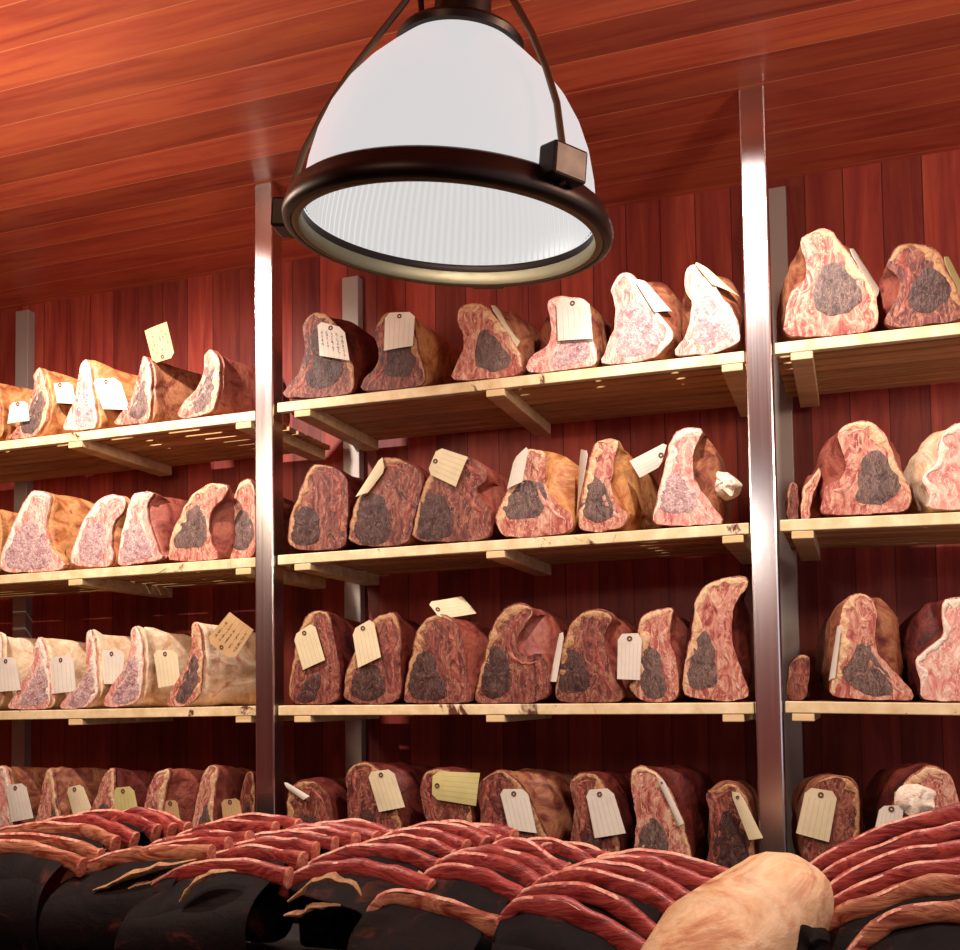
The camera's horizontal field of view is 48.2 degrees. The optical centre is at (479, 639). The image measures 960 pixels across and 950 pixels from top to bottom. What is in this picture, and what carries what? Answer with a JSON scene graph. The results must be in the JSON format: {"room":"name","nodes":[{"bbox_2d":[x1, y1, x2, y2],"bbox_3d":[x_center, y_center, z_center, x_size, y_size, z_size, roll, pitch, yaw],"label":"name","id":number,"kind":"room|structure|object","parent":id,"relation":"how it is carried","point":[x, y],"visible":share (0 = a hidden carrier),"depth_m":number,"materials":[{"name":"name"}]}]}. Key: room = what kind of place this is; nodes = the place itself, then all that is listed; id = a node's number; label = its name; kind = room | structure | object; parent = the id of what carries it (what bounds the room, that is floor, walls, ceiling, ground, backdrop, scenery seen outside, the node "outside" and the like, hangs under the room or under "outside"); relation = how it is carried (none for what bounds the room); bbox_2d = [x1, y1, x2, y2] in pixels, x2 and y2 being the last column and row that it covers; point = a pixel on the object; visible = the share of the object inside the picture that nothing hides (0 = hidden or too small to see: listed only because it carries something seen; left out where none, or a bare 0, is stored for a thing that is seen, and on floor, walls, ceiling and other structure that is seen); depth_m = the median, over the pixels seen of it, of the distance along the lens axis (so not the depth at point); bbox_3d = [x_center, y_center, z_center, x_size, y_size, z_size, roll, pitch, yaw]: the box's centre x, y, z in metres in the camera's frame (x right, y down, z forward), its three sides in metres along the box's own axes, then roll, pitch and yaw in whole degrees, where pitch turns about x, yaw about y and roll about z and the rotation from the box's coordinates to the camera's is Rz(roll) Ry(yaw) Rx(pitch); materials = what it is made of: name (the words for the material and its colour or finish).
{"room":"food shop","nodes":[
{"label":"food shop","id":0,"kind":"room"},
{"bbox_2d":[0,149,959,923],"bbox_3d":[0.054,0.193,3.152,5.500,2.852,0.050,-2,-3,19],"label":"wall","id":1,"kind":"structure","parent":0,"point":[872,210],"depth_m":3.09,"materials":[{"name":"red wood"}]},
{"bbox_2d":[11,310,34,766],"bbox_3d":[-1.573,0.260,3.676,0.055,2.821,0.038,-2,-3,19],"label":"upright","id":2,"kind":"object","parent":1,"relation":"attached to","point":[25,319],"visible":0.16,"depth_m":3.70,"materials":[{"name":"beige paint"}]},
{"bbox_2d":[342,276,365,774],"bbox_3d":[-0.379,0.253,3.254,0.055,2.756,0.038,-2,-3,19],"label":"upright","id":3,"kind":"object","parent":1,"relation":"attached to","point":[352,296],"visible":0.15,"depth_m":3.27,"materials":[{"name":"beige paint"}]},
{"bbox_2d":[769,186,803,854],"bbox_3d":[0.823,0.184,2.833,0.050,2.816,0.038,-2,-3,19],"label":"upright","id":4,"kind":"object","parent":1,"relation":"attached to","point":[794,770],"visible":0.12,"depth_m":2.85,"materials":[{"name":"beige paint"}]},
{"bbox_2d":[0,0,959,309],"bbox_3d":[-0.726,-1.361,1.078,5.500,0.050,4.621,-2,-3,19],"label":"ceiling","id":5,"kind":"structure","parent":0,"point":[137,137],"depth_m":2.52,"materials":[{"name":"red wood"}]},
{"bbox_2d":[271,0,613,288],"bbox_3d":[-0.036,-0.901,1.344,0.426,0.856,0.406,-4,-4,44],"label":"pendant lamp","id":6,"kind":"object","parent":5,"relation":"hanging from","point":[451,156],"visible":1,"depth_m":1.22,"materials":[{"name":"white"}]},
{"bbox_3d":[-0.686,1.536,0.921,5.500,0.050,4.621,-2,-3,19],"label":"floor","id":7,"kind":"structure","parent":0,"visible":0},
{"bbox_2d":[255,181,283,814],"bbox_3d":[-0.558,0.186,2.850,0.056,2.851,0.056,-2,-3,19],"label":"steel post","id":8,"kind":"object","parent":7,"relation":"on","point":[268,243],"visible":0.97,"depth_m":2.86,"materials":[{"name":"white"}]},
{"bbox_2d":[0,557,327,598],"bbox_3d":[-1.560,-0.154,3.434,2.191,0.047,0.434,-2,-3,19],"label":"wooden shelf","id":9,"kind":"object","parent":8,"relation":"attached to","point":[156,580],"visible":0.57,"depth_m":3.15,"materials":[{"name":"brown wood"}]},
{"bbox_2d":[0,490,101,572],"bbox_3d":[-1.247,-0.313,3.221,0.281,0.242,0.225,-2,-3,19],"label":"beef loin","id":10,"kind":"object","parent":9,"relation":"on","point":[43,534],"visible":0.68,"depth_m":3.13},
{"bbox_2d":[70,494,139,567],"bbox_3d":[-0.999,-0.307,3.103,0.334,0.208,0.155,1,-4,-29],"label":"beef loin","id":11,"kind":"object","parent":9,"relation":"on","point":[97,543],"visible":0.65,"depth_m":3.04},
{"bbox_2d":[118,491,196,565],"bbox_3d":[-0.860,-0.311,3.067,0.316,0.207,0.127,1,-4,-34],"label":"beef loin","id":12,"kind":"object","parent":9,"relation":"on","point":[151,519],"visible":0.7,"depth_m":3.01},
{"bbox_2d":[169,483,235,561],"bbox_3d":[-0.729,-0.318,3.038,0.208,0.212,0.226,-2,-3,19],"label":"beef loin","id":13,"kind":"object","parent":9,"relation":"on","point":[204,530],"visible":0.75,"depth_m":2.94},
{"bbox_2d":[228,479,301,565],"bbox_3d":[-0.614,-0.327,3.049,0.113,0.227,0.238,-2,-3,28],"label":"beef loin","id":14,"kind":"object","parent":9,"relation":"on","point":[244,507],"visible":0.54,"depth_m":2.95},
{"bbox_2d":[0,411,329,483],"bbox_3d":[-1.565,-0.551,3.455,2.191,0.046,0.434,-2,-3,19],"label":"wooden shelf","id":15,"kind":"object","parent":8,"relation":"attached to","point":[152,448],"visible":0.8,"depth_m":3.22,"materials":[{"name":"brown wood"}]},
{"bbox_2d":[0,383,32,440],"bbox_3d":[-1.412,-0.683,3.278,0.320,0.195,0.133,1,-4,-33],"label":"beef loin","id":16,"kind":"object","parent":15,"relation":"on","point":[9,394],"visible":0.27,"depth_m":3.23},
{"bbox_2d":[9,367,80,438],"bbox_3d":[-1.235,-0.696,3.220,0.316,0.208,0.128,1,-4,-35],"label":"beef loin","id":17,"kind":"object","parent":15,"relation":"on","point":[47,417],"visible":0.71,"depth_m":3.15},
{"bbox_2d":[63,359,137,431],"bbox_3d":[-1.060,-0.703,3.166,0.304,0.211,0.106,2,-4,-37],"label":"beef loin","id":18,"kind":"object","parent":15,"relation":"on","point":[86,413],"visible":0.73,"depth_m":3.09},
{"bbox_2d":[94,378,127,409],"bbox_3d":[-1.050,-0.699,3.053,0.126,0.102,0.004,-2,-3,19],"label":"paper tag","id":19,"kind":"object","parent":18,"relation":"attached to","point":[110,392],"visible":1,"depth_m":3.05,"materials":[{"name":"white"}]},
{"bbox_2d":[114,356,202,425],"bbox_3d":[-0.887,-0.701,3.101,0.308,0.195,0.111,1,-4,-36],"label":"beef loin","id":20,"kind":"object","parent":15,"relation":"on","point":[160,389],"visible":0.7,"depth_m":3.04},
{"bbox_2d":[145,322,173,362],"bbox_3d":[-0.906,-0.839,3.026,0.097,0.113,0.005,-2,-3,19],"label":"paper tag","id":21,"kind":"object","parent":20,"relation":"attached to","point":[158,337],"visible":1,"depth_m":3.02,"materials":[{"name":"brown"}]},
{"bbox_2d":[178,350,289,426],"bbox_3d":[-0.683,-0.704,3.027,0.312,0.186,0.119,1,-4,-35],"label":"beef loin","id":22,"kind":"object","parent":15,"relation":"on","point":[226,386],"visible":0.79,"depth_m":2.96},
{"bbox_2d":[0,704,329,724],"bbox_3d":[-1.554,0.243,3.412,2.191,0.048,0.434,-2,-3,19],"label":"wooden shelf","id":23,"kind":"object","parent":8,"relation":"attached to","point":[244,714],"visible":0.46,"depth_m":3.01,"materials":[{"name":"brown wood"}]},
{"bbox_2d":[0,632,36,709],"bbox_3d":[-1.384,0.095,3.230,0.320,0.231,0.135,1,-4,-33],"label":"beef loin","id":24,"kind":"object","parent":23,"relation":"on","point":[20,650],"visible":0.38,"depth_m":3.20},
{"bbox_2d":[0,657,20,691],"bbox_3d":[-1.373,0.101,3.123,0.088,0.101,0.005,-2,-3,19],"label":"paper tag","id":25,"kind":"object","parent":24,"relation":"attached to","point":[9,678],"visible":1,"depth_m":3.12,"materials":[{"name":"brown"}]},
{"bbox_2d":[8,637,98,709],"bbox_3d":[-1.214,0.099,3.171,0.319,0.210,0.130,1,-4,-34],"label":"beef loin","id":26,"kind":"object","parent":23,"relation":"on","point":[35,692],"visible":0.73,"depth_m":3.10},
{"bbox_2d":[50,655,75,693],"bbox_3d":[-1.197,0.099,3.072,0.095,0.110,0.004,-2,-3,19],"label":"paper tag","id":27,"kind":"object","parent":26,"relation":"attached to","point":[62,670],"visible":1,"depth_m":3.07,"materials":[{"name":"brown"}]},
{"bbox_2d":[60,629,130,708],"bbox_3d":[-1.044,0.085,3.116,0.312,0.225,0.113,1,-4,-34],"label":"beef loin","id":28,"kind":"object","parent":23,"relation":"on","point":[91,692],"visible":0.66,"depth_m":3.04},
{"bbox_2d":[102,650,124,683],"bbox_3d":[-1.040,0.076,3.029,0.085,0.098,0.004,-2,-3,19],"label":"paper tag","id":29,"kind":"object","parent":28,"relation":"attached to","point":[112,660],"visible":1,"depth_m":3.03,"materials":[{"name":"brown"}]},
{"bbox_2d":[103,626,197,707],"bbox_3d":[-0.902,0.077,3.067,0.313,0.229,0.118,1,-4,-35],"label":"beef loin","id":30,"kind":"object","parent":23,"relation":"on","point":[136,685],"visible":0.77,"depth_m":3.00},
{"bbox_2d":[154,650,179,687],"bbox_3d":[-0.866,0.080,2.966,0.089,0.106,0.006,-2,-3,19],"label":"paper tag","id":31,"kind":"object","parent":30,"relation":"attached to","point":[166,661],"visible":1,"depth_m":2.96,"materials":[{"name":"brown"}]},
{"bbox_2d":[167,622,255,706],"bbox_3d":[-0.712,0.069,3.004,0.303,0.231,0.104,2,-4,-37],"label":"beef loin","id":32,"kind":"object","parent":23,"relation":"on","point":[209,677],"visible":0.77,"depth_m":2.94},
{"bbox_2d":[209,612,252,656],"bbox_3d":[-0.668,-0.015,2.875,0.139,0.122,0.006,-2,-3,19],"label":"paper tag","id":33,"kind":"object","parent":32,"relation":"attached to","point":[229,637],"visible":1,"depth_m":2.87,"materials":[{"name":"brown"}]},
{"bbox_3d":[-1.549,0.644,3.391,2.191,0.044,0.434,-2,-3,19],"label":"wooden shelf","id":34,"kind":"object","parent":8,"relation":"attached to","visible":0},
{"bbox_2d":[0,765,48,827],"bbox_3d":[-1.345,0.487,3.190,0.328,0.237,0.147,1,-4,-31],"label":"beef loin","id":35,"kind":"object","parent":34,"relation":"on","point":[32,778],"visible":0.34,"depth_m":3.17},
{"bbox_2d":[6,783,32,821],"bbox_3d":[-1.326,0.469,3.086,0.102,0.111,0.006,-2,-3,19],"label":"paper tag","id":36,"kind":"object","parent":35,"relation":"attached to","point":[19,804],"visible":1,"depth_m":3.08,"materials":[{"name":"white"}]},
{"bbox_2d":[35,767,107,821],"bbox_3d":[-1.155,0.484,3.139,0.307,0.232,0.110,1,-4,-36],"label":"beef loin","id":37,"kind":"object","parent":34,"relation":"on","point":[54,801],"visible":0.35,"depth_m":3.07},
{"bbox_2d":[92,767,155,849],"bbox_3d":[-0.971,0.478,3.080,0.296,0.234,0.092,2,-4,-39],"label":"beef loin","id":38,"kind":"object","parent":34,"relation":"on","point":[139,781],"visible":0.31,"depth_m":3.01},
{"bbox_2d":[145,768,204,821],"bbox_3d":[-0.795,0.472,3.020,0.297,0.235,0.093,2,-4,-39],"label":"beef loin","id":39,"kind":"object","parent":34,"relation":"on","point":[181,785],"visible":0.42,"depth_m":2.95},
{"bbox_2d":[192,764,251,827],"bbox_3d":[-0.700,0.464,2.990,0.102,0.245,0.232,-2,-3,26],"label":"beef loin","id":40,"kind":"object","parent":34,"relation":"on","point":[218,783],"visible":0.41,"depth_m":2.89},
{"bbox_2d":[240,771,299,815],"bbox_3d":[-0.580,0.472,2.999,0.066,0.226,0.233,-2,-4,29],"label":"beef loin","id":41,"kind":"object","parent":34,"relation":"on","point":[248,793],"visible":0.27,"depth_m":2.90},
{"bbox_2d":[246,923,337,949],"bbox_3d":[-0.368,1.112,1.865,5.200,0.890,1.470,-2,-3,19],"label":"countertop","id":42,"kind":"structure","parent":7,"relation":"on","point":[291,941],"depth_m":2.46,"materials":[{"name":"black"}]},
{"bbox_2d":[0,806,192,949],"bbox_3d":[-0.958,0.551,2.468,0.517,0.308,0.424,-2,-3,19],"label":"rack","id":43,"kind":"object","parent":42,"relation":"on","point":[31,853],"visible":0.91,"depth_m":2.39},
{"bbox_2d":[36,812,302,949],"bbox_3d":[-0.661,0.543,2.355,0.480,0.304,0.396,-2,-3,19],"label":"rack","id":44,"kind":"object","parent":42,"relation":"on","point":[86,912],"visible":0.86,"depth_m":2.25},
{"bbox_2d":[114,818,393,949],"bbox_3d":[-0.440,0.537,2.232,0.453,0.298,0.440,-2,-3,19],"label":"rack","id":45,"kind":"object","parent":42,"relation":"on","point":[209,903],"visible":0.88,"depth_m":2.12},
{"bbox_2d":[278,819,518,949],"bbox_3d":[-0.166,0.522,2.045,0.475,0.300,0.595,-1,-3,4],"label":"rack","id":46,"kind":"object","parent":42,"relation":"on","point":[377,878],"visible":0.87,"depth_m":1.99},
{"bbox_2d":[415,837,609,949],"bbox_3d":[0.034,0.528,2.039,0.434,0.282,0.258,2,-4,-40],"label":"rack","id":47,"kind":"object","parent":42,"relation":"on","point":[487,877],"visible":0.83,"depth_m":2.02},
{"bbox_2d":[491,848,729,949],"bbox_3d":[0.245,0.521,1.861,0.365,0.271,0.436,-2,-3,19],"label":"rack","id":48,"kind":"object","parent":42,"relation":"on","point":[612,900],"visible":0.91,"depth_m":1.81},
{"bbox_2d":[640,803,959,949],"bbox_3d":[0.565,0.462,1.776,0.558,0.369,0.577,-2,-3,19],"label":"rack","id":49,"kind":"object","parent":42,"relation":"on","point":[902,892],"visible":1,"depth_m":1.66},
{"bbox_2d":[738,85,787,853],"bbox_3d":[0.655,0.146,2.424,0.058,2.851,0.058,-2,-3,19],"label":"steel post","id":50,"kind":"object","parent":7,"relation":"on","point":[767,635],"visible":1,"depth_m":2.43,"materials":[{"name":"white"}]},
{"bbox_2d":[277,351,746,450],"bbox_3d":[0.104,-0.617,2.869,1.219,0.052,0.434,-2,-3,19],"label":"wooden shelf","id":51,"kind":"object","parent":50,"relation":"attached to","point":[535,402],"visible":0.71,"depth_m":2.81,"materials":[{"name":"brown wood"}]},
{"bbox_2d":[283,312,378,399],"bbox_3d":[-0.364,-0.749,2.972,0.214,0.231,0.323,-2,-3,26],"label":"beef loin","id":52,"kind":"object","parent":51,"relation":"on","point":[318,376],"visible":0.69,"depth_m":2.84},
{"bbox_2d":[317,322,349,360],"bbox_3d":[-0.385,-0.784,2.814,0.095,0.114,0.006,-2,-3,19],"label":"paper tag","id":53,"kind":"object","parent":52,"relation":"attached to","point":[331,338],"visible":1,"depth_m":2.81,"materials":[{"name":"brown"}]},
{"bbox_2d":[361,311,461,391],"bbox_3d":[-0.162,-0.740,2.900,0.183,0.204,0.319,-2,-3,25],"label":"beef loin","id":54,"kind":"object","parent":51,"relation":"on","point":[431,360],"visible":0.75,"depth_m":2.77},
{"bbox_2d":[384,312,414,350],"bbox_3d":[-0.208,-0.796,2.753,0.087,0.098,0.005,-2,-3,19],"label":"paper tag","id":55,"kind":"object","parent":54,"relation":"attached to","point":[399,326],"visible":1,"depth_m":2.75,"materials":[{"name":"brown"}]},
{"bbox_2d":[451,303,539,381],"bbox_3d":[0.078,-0.744,2.816,0.190,0.198,0.319,-2,-3,25],"label":"beef loin","id":56,"kind":"object","parent":51,"relation":"on","point":[489,351],"visible":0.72,"depth_m":2.69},
{"bbox_2d":[526,296,611,373],"bbox_3d":[0.260,-0.742,2.752,0.180,0.187,0.319,-2,-3,25],"label":"beef loin","id":57,"kind":"object","parent":51,"relation":"on","point":[554,355],"visible":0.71,"depth_m":2.62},
{"bbox_2d":[556,299,592,340],"bbox_3d":[0.229,-0.778,2.598,0.090,0.109,0.005,-2,-3,19],"label":"paper tag","id":58,"kind":"object","parent":57,"relation":"attached to","point":[573,315],"visible":1,"depth_m":2.60,"materials":[{"name":"brown"}]},
{"bbox_2d":[601,272,682,365],"bbox_3d":[0.439,-0.765,2.689,0.178,0.223,0.320,-2,-3,26],"label":"beef loin","id":59,"kind":"object","parent":51,"relation":"on","point":[640,334],"visible":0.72,"depth_m":2.56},
{"bbox_2d":[675,264,745,357],"bbox_3d":[0.577,-0.767,2.641,0.152,0.219,0.306,-2,-3,19],"label":"beef loin","id":60,"kind":"object","parent":51,"relation":"on","point":[712,318],"visible":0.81,"depth_m":2.50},
{"bbox_2d":[278,523,750,585],"bbox_3d":[0.110,-0.214,2.847,1.219,0.048,0.434,-2,-3,19],"label":"wooden shelf","id":61,"kind":"object","parent":50,"relation":"attached to","point":[535,556],"visible":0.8,"depth_m":2.76,"materials":[{"name":"brown wood"}]},
{"bbox_2d":[288,464,375,552],"bbox_3d":[-0.359,-0.342,2.950,0.183,0.234,0.322,-2,-3,26],"label":"beef loin","id":62,"kind":"object","parent":61,"relation":"on","point":[322,512],"visible":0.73,"depth_m":2.81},
{"bbox_2d":[349,457,441,547],"bbox_3d":[-0.180,-0.348,2.887,0.211,0.233,0.322,-2,-3,26],"label":"beef loin","id":63,"kind":"object","parent":61,"relation":"on","point":[384,516],"visible":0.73,"depth_m":2.75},
{"bbox_2d":[412,457,520,543],"bbox_3d":[-0.009,-0.348,2.826,0.214,0.221,0.322,-2,-3,26],"label":"beef loin","id":64,"kind":"object","parent":61,"relation":"on","point":[446,513],"visible":0.72,"depth_m":2.69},
{"bbox_2d":[429,448,467,486],"bbox_3d":[-0.080,-0.433,2.690,0.106,0.101,0.005,-2,-3,19],"label":"paper tag","id":65,"kind":"object","parent":64,"relation":"attached to","point":[447,466],"visible":1,"depth_m":2.69,"materials":[{"name":"brown"}]},
{"bbox_2d":[495,449,595,537],"bbox_3d":[0.194,-0.357,2.755,0.198,0.224,0.321,-2,-3,26],"label":"beef loin","id":66,"kind":"object","parent":61,"relation":"on","point":[544,504],"visible":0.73,"depth_m":2.63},
{"bbox_2d":[578,438,661,532],"bbox_3d":[0.359,-0.364,2.698,0.122,0.225,0.317,-2,-3,26],"label":"beef loin","id":67,"kind":"object","parent":61,"relation":"on","point":[615,498],"visible":0.86,"depth_m":2.57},
{"bbox_2d":[653,428,741,527],"bbox_3d":[0.550,-0.375,2.632,0.203,0.234,0.306,-2,-3,19],"label":"beef loin","id":68,"kind":"object","parent":61,"relation":"on","point":[696,488],"visible":0.9,"depth_m":2.51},
{"bbox_2d":[630,444,666,476],"bbox_3d":[0.400,-0.425,2.544,0.089,0.078,0.005,-2,-3,18],"label":"paper tag","id":69,"kind":"object","parent":68,"relation":"attached to","point":[651,460],"visible":1,"depth_m":2.54,"materials":[{"name":"brown"}]},
{"bbox_2d":[278,701,755,721],"bbox_3d":[0.116,0.189,2.825,1.219,0.050,0.434,-2,-3,19],"label":"wooden shelf","id":70,"kind":"object","parent":50,"relation":"attached to","point":[732,711],"visible":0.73,"depth_m":2.63,"materials":[{"name":"brown wood"}]},
{"bbox_2d":[289,610,367,703],"bbox_3d":[-0.367,0.051,2.934,0.154,0.246,0.319,-2,-3,26],"label":"beef loin","id":71,"kind":"object","parent":70,"relation":"on","point":[323,682],"visible":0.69,"depth_m":2.80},
{"bbox_2d":[294,624,324,669],"bbox_3d":[-0.445,0.018,2.797,0.090,0.119,0.004,-2,-3,19],"label":"paper tag","id":72,"kind":"object","parent":71,"relation":"attached to","point":[307,642],"visible":1,"depth_m":2.80,"materials":[{"name":"brown"}]},
{"bbox_2d":[344,612,419,703],"bbox_3d":[-0.209,0.053,2.877,0.164,0.235,0.322,-2,-3,27],"label":"beef loin","id":73,"kind":"object","parent":70,"relation":"on","point":[382,680],"visible":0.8,"depth_m":2.73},
{"bbox_2d":[353,620,380,667],"bbox_3d":[-0.290,0.010,2.743,0.079,0.122,0.004,-2,-3,19],"label":"paper tag","id":74,"kind":"object","parent":73,"relation":"attached to","point":[367,650],"visible":1,"depth_m":2.74,"materials":[{"name":"brown"}]},
{"bbox_2d":[404,614,491,703],"bbox_3d":[-0.041,0.053,2.818,0.187,0.226,0.321,-2,-3,26],"label":"beef loin","id":75,"kind":"object","parent":70,"relation":"on","point":[447,658],"visible":0.83,"depth_m":2.69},
{"bbox_2d":[429,596,475,616],"bbox_3d":[-0.071,-0.083,2.716,0.124,0.061,0.031,1,-4,-29],"label":"paper tag","id":76,"kind":"object","parent":75,"relation":"on","point":[457,606],"visible":1,"depth_m":2.71,"materials":[{"name":"brown"}]},
{"bbox_2d":[475,603,571,702],"bbox_3d":[0.141,0.037,2.755,0.195,0.246,0.320,-2,-3,26],"label":"beef loin","id":77,"kind":"object","parent":70,"relation":"on","point":[516,667],"visible":0.85,"depth_m":2.63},
{"bbox_2d":[555,609,641,702],"bbox_3d":[0.324,0.043,2.690,0.170,0.224,0.320,-2,-3,26],"label":"beef loin","id":78,"kind":"object","parent":70,"relation":"on","point":[587,672],"visible":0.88,"depth_m":2.56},
{"bbox_2d":[617,633,641,679],"bbox_3d":[0.349,0.039,2.506,0.060,0.109,0.004,-2,-3,19],"label":"paper tag","id":79,"kind":"object","parent":78,"relation":"attached to","point":[629,645],"visible":1,"depth_m":2.50,"materials":[{"name":"brown"}]},
{"bbox_2d":[629,607,699,701],"bbox_3d":[0.472,0.041,2.638,0.119,0.221,0.317,-2,-3,27],"label":"beef loin","id":80,"kind":"object","parent":70,"relation":"on","point":[664,635],"visible":0.87,"depth_m":2.50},
{"bbox_2d":[683,576,754,701],"bbox_3d":[0.590,0.004,2.599,0.156,0.288,0.306,-2,-3,19],"label":"beef loin","id":81,"kind":"object","parent":70,"relation":"on","point":[719,662],"visible":0.98,"depth_m":2.46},
{"bbox_2d":[775,322,959,407],"bbox_3d":[1.430,-0.667,2.403,1.456,0.044,0.434,-2,-3,19],"label":"wooden shelf","id":82,"kind":"object","parent":50,"relation":"attached to","point":[810,368],"visible":1,"depth_m":2.53,"materials":[{"name":"brown wood"}]},
{"bbox_2d":[777,228,878,342],"bbox_3d":[0.817,-0.799,2.557,0.207,0.250,0.324,-1,-3,13],"label":"beef loin","id":83,"kind":"object","parent":82,"relation":"on","point":[825,293],"visible":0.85,"depth_m":2.41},
{"bbox_2d":[868,243,959,332],"bbox_3d":[0.994,-0.773,2.492,0.159,0.189,0.326,-1,-3,10],"label":"beef loin","id":84,"kind":"object","parent":82,"relation":"on","point":[916,288],"visible":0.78,"depth_m":2.35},
{"bbox_2d":[780,512,959,560],"bbox_3d":[1.435,-0.254,2.381,1.456,0.059,0.434,-2,-3,19],"label":"wooden shelf","id":85,"kind":"object","parent":50,"relation":"attached to","point":[808,536],"visible":1,"depth_m":2.47,"materials":[{"name":"brown wood"}]},
{"bbox_2d":[800,468,821,518],"bbox_3d":[0.795,-0.326,2.563,0.054,0.122,0.254,-2,-3,19],"label":"beef loin","id":86,"kind":"object","parent":85,"relation":"on","point":[810,504],"visible":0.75,"depth_m":2.45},
{"bbox_2d":[812,420,911,517],"bbox_3d":[0.880,-0.374,2.513,0.191,0.214,0.325,-1,-3,11],"label":"beef loin","id":87,"kind":"object","parent":85,"relation":"on","point":[860,467],"visible":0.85,"depth_m":2.37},
{"bbox_2d":[901,423,959,514],"bbox_3d":[1.050,-0.365,2.454,0.134,0.192,0.320,-1,-3,11],"label":"beef loin","id":88,"kind":"object","parent":85,"relation":"on","point":[932,475],"visible":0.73,"depth_m":2.32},
{"bbox_2d":[785,700,959,720],"bbox_3d":[1.441,0.155,2.358,1.456,0.060,0.434,-2,-3,19],"label":"wooden shelf","id":89,"kind":"object","parent":50,"relation":"attached to","point":[801,710],"visible":1,"depth_m":2.35,"materials":[{"name":"brown wood"}]},
{"bbox_2d":[786,654,814,699],"bbox_3d":[0.768,0.091,2.568,0.063,0.105,0.224,-2,-3,19],"label":"beef loin","id":90,"kind":"object","parent":89,"relation":"on","point":[800,682],"visible":1,"depth_m":2.46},
{"bbox_2d":[815,593,913,700],"bbox_3d":[0.883,0.022,2.493,0.172,0.239,0.324,-1,-3,11],"label":"beef loin","id":91,"kind":"object","parent":89,"relation":"on","point":[869,662],"visible":0.98,"depth_m":2.36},
{"bbox_2d":[899,597,959,701],"bbox_3d":[1.037,0.027,2.439,0.149,0.226,0.320,-1,-3,12],"label":"beef loin","id":92,"kind":"object","parent":89,"relation":"on","point":[930,636],"visible":0.89,"depth_m":2.31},
{"bbox_3d":[0.121,0.589,2.803,1.219,0.044,0.434,-2,-3,19],"label":"wooden shelf","id":93,"kind":"object","parent":50,"relation":"attached to","visible":0},
{"bbox_2d":[286,777,347,822],"bbox_3d":[-0.375,0.472,2.916,0.141,0.211,0.319,-2,-3,26],"label":"beef loin","id":94,"kind":"object","parent":93,"relation":"on","point":[327,799],"visible":0.3,"depth_m":2.79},
{"bbox_2d":[345,761,435,828],"bbox_3d":[-0.199,0.444,2.855,0.172,0.256,0.320,-2,-3,26],"label":"beef loin","id":95,"kind":"object","parent":93,"relation":"on","point":[361,803],"visible":0.38,"depth_m":2.74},
{"bbox_2d":[369,770,404,811],"bbox_3d":[-0.236,0.381,2.706,0.100,0.107,0.004,-2,-3,19],"label":"paper tag","id":96,"kind":"object","parent":95,"relation":"attached to","point":[386,791],"visible":1,"depth_m":2.71,"materials":[{"name":"brown"}]},
{"bbox_2d":[420,767,491,822],"bbox_3d":[-0.015,0.445,2.790,0.143,0.243,0.319,-2,-3,27],"label":"beef loin","id":97,"kind":"object","parent":93,"relation":"on","point":[434,809],"visible":0.35,"depth_m":2.67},
{"bbox_2d":[432,771,479,805],"bbox_3d":[-0.060,0.366,2.644,0.127,0.084,0.004,-2,-3,19],"label":"paper tag","id":98,"kind":"object","parent":97,"relation":"attached to","point":[456,787],"visible":1,"depth_m":2.64,"materials":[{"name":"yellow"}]},
{"bbox_2d":[477,768,574,840],"bbox_3d":[0.153,0.441,2.731,0.202,0.238,0.322,-2,-3,26],"label":"beef loin","id":99,"kind":"object","parent":93,"relation":"on","point":[549,792],"visible":0.48,"depth_m":2.62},
{"bbox_2d":[500,789,536,832],"bbox_3d":[0.092,0.412,2.587,0.091,0.104,0.006,-2,-3,19],"label":"paper tag","id":100,"kind":"object","parent":99,"relation":"attached to","point":[516,802],"visible":0.97,"depth_m":2.59,"materials":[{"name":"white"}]},
{"bbox_2d":[570,771,636,851],"bbox_3d":[0.331,0.437,2.669,0.140,0.236,0.318,-2,-3,26],"label":"beef loin","id":101,"kind":"object","parent":93,"relation":"on","point":[581,783],"visible":0.52,"depth_m":2.55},
{"bbox_2d":[586,788,625,837],"bbox_3d":[0.295,0.407,2.516,0.093,0.117,0.006,-2,-3,19],"label":"paper tag","id":102,"kind":"object","parent":101,"relation":"attached to","point":[606,820],"visible":1,"depth_m":2.52,"materials":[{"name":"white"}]},
{"bbox_2d":[631,765,713,858],"bbox_3d":[0.482,0.423,2.615,0.146,0.253,0.320,-2,-3,27],"label":"beef loin","id":103,"kind":"object","parent":93,"relation":"on","point":[657,828],"visible":0.66,"depth_m":2.50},
{"bbox_2d":[706,780,758,867],"bbox_3d":[0.613,0.437,2.570,0.118,0.217,0.305,-2,-3,19],"label":"beef loin","id":104,"kind":"object","parent":93,"relation":"on","point":[729,843],"visible":0.73,"depth_m":2.43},
{"bbox_3d":[1.446,0.546,2.337,1.456,0.044,0.434,-2,-3,19],"label":"wooden shelf","id":105,"kind":"object","parent":50,"relation":"attached to","visible":0},
{"bbox_2d":[791,773,859,862],"bbox_3d":[0.800,0.422,2.503,0.127,0.234,0.321,-1,-3,11],"label":"beef loin","id":106,"kind":"object","parent":105,"relation":"on","point":[846,819],"visible":0.59,"depth_m":2.36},
{"bbox_2d":[796,788,836,841],"bbox_3d":[0.740,0.385,2.360,0.088,0.118,0.005,-2,-3,19],"label":"paper tag","id":107,"kind":"object","parent":106,"relation":"attached to","point":[815,821],"visible":1,"depth_m":2.36,"materials":[{"name":"brown"}]},
{"bbox_2d":[862,762,959,843],"bbox_3d":[0.978,0.403,2.438,0.172,0.261,0.329,-1,-3,10],"label":"beef loin","id":108,"kind":"object","parent":105,"relation":"on","point":[920,787],"visible":0.45,"depth_m":2.30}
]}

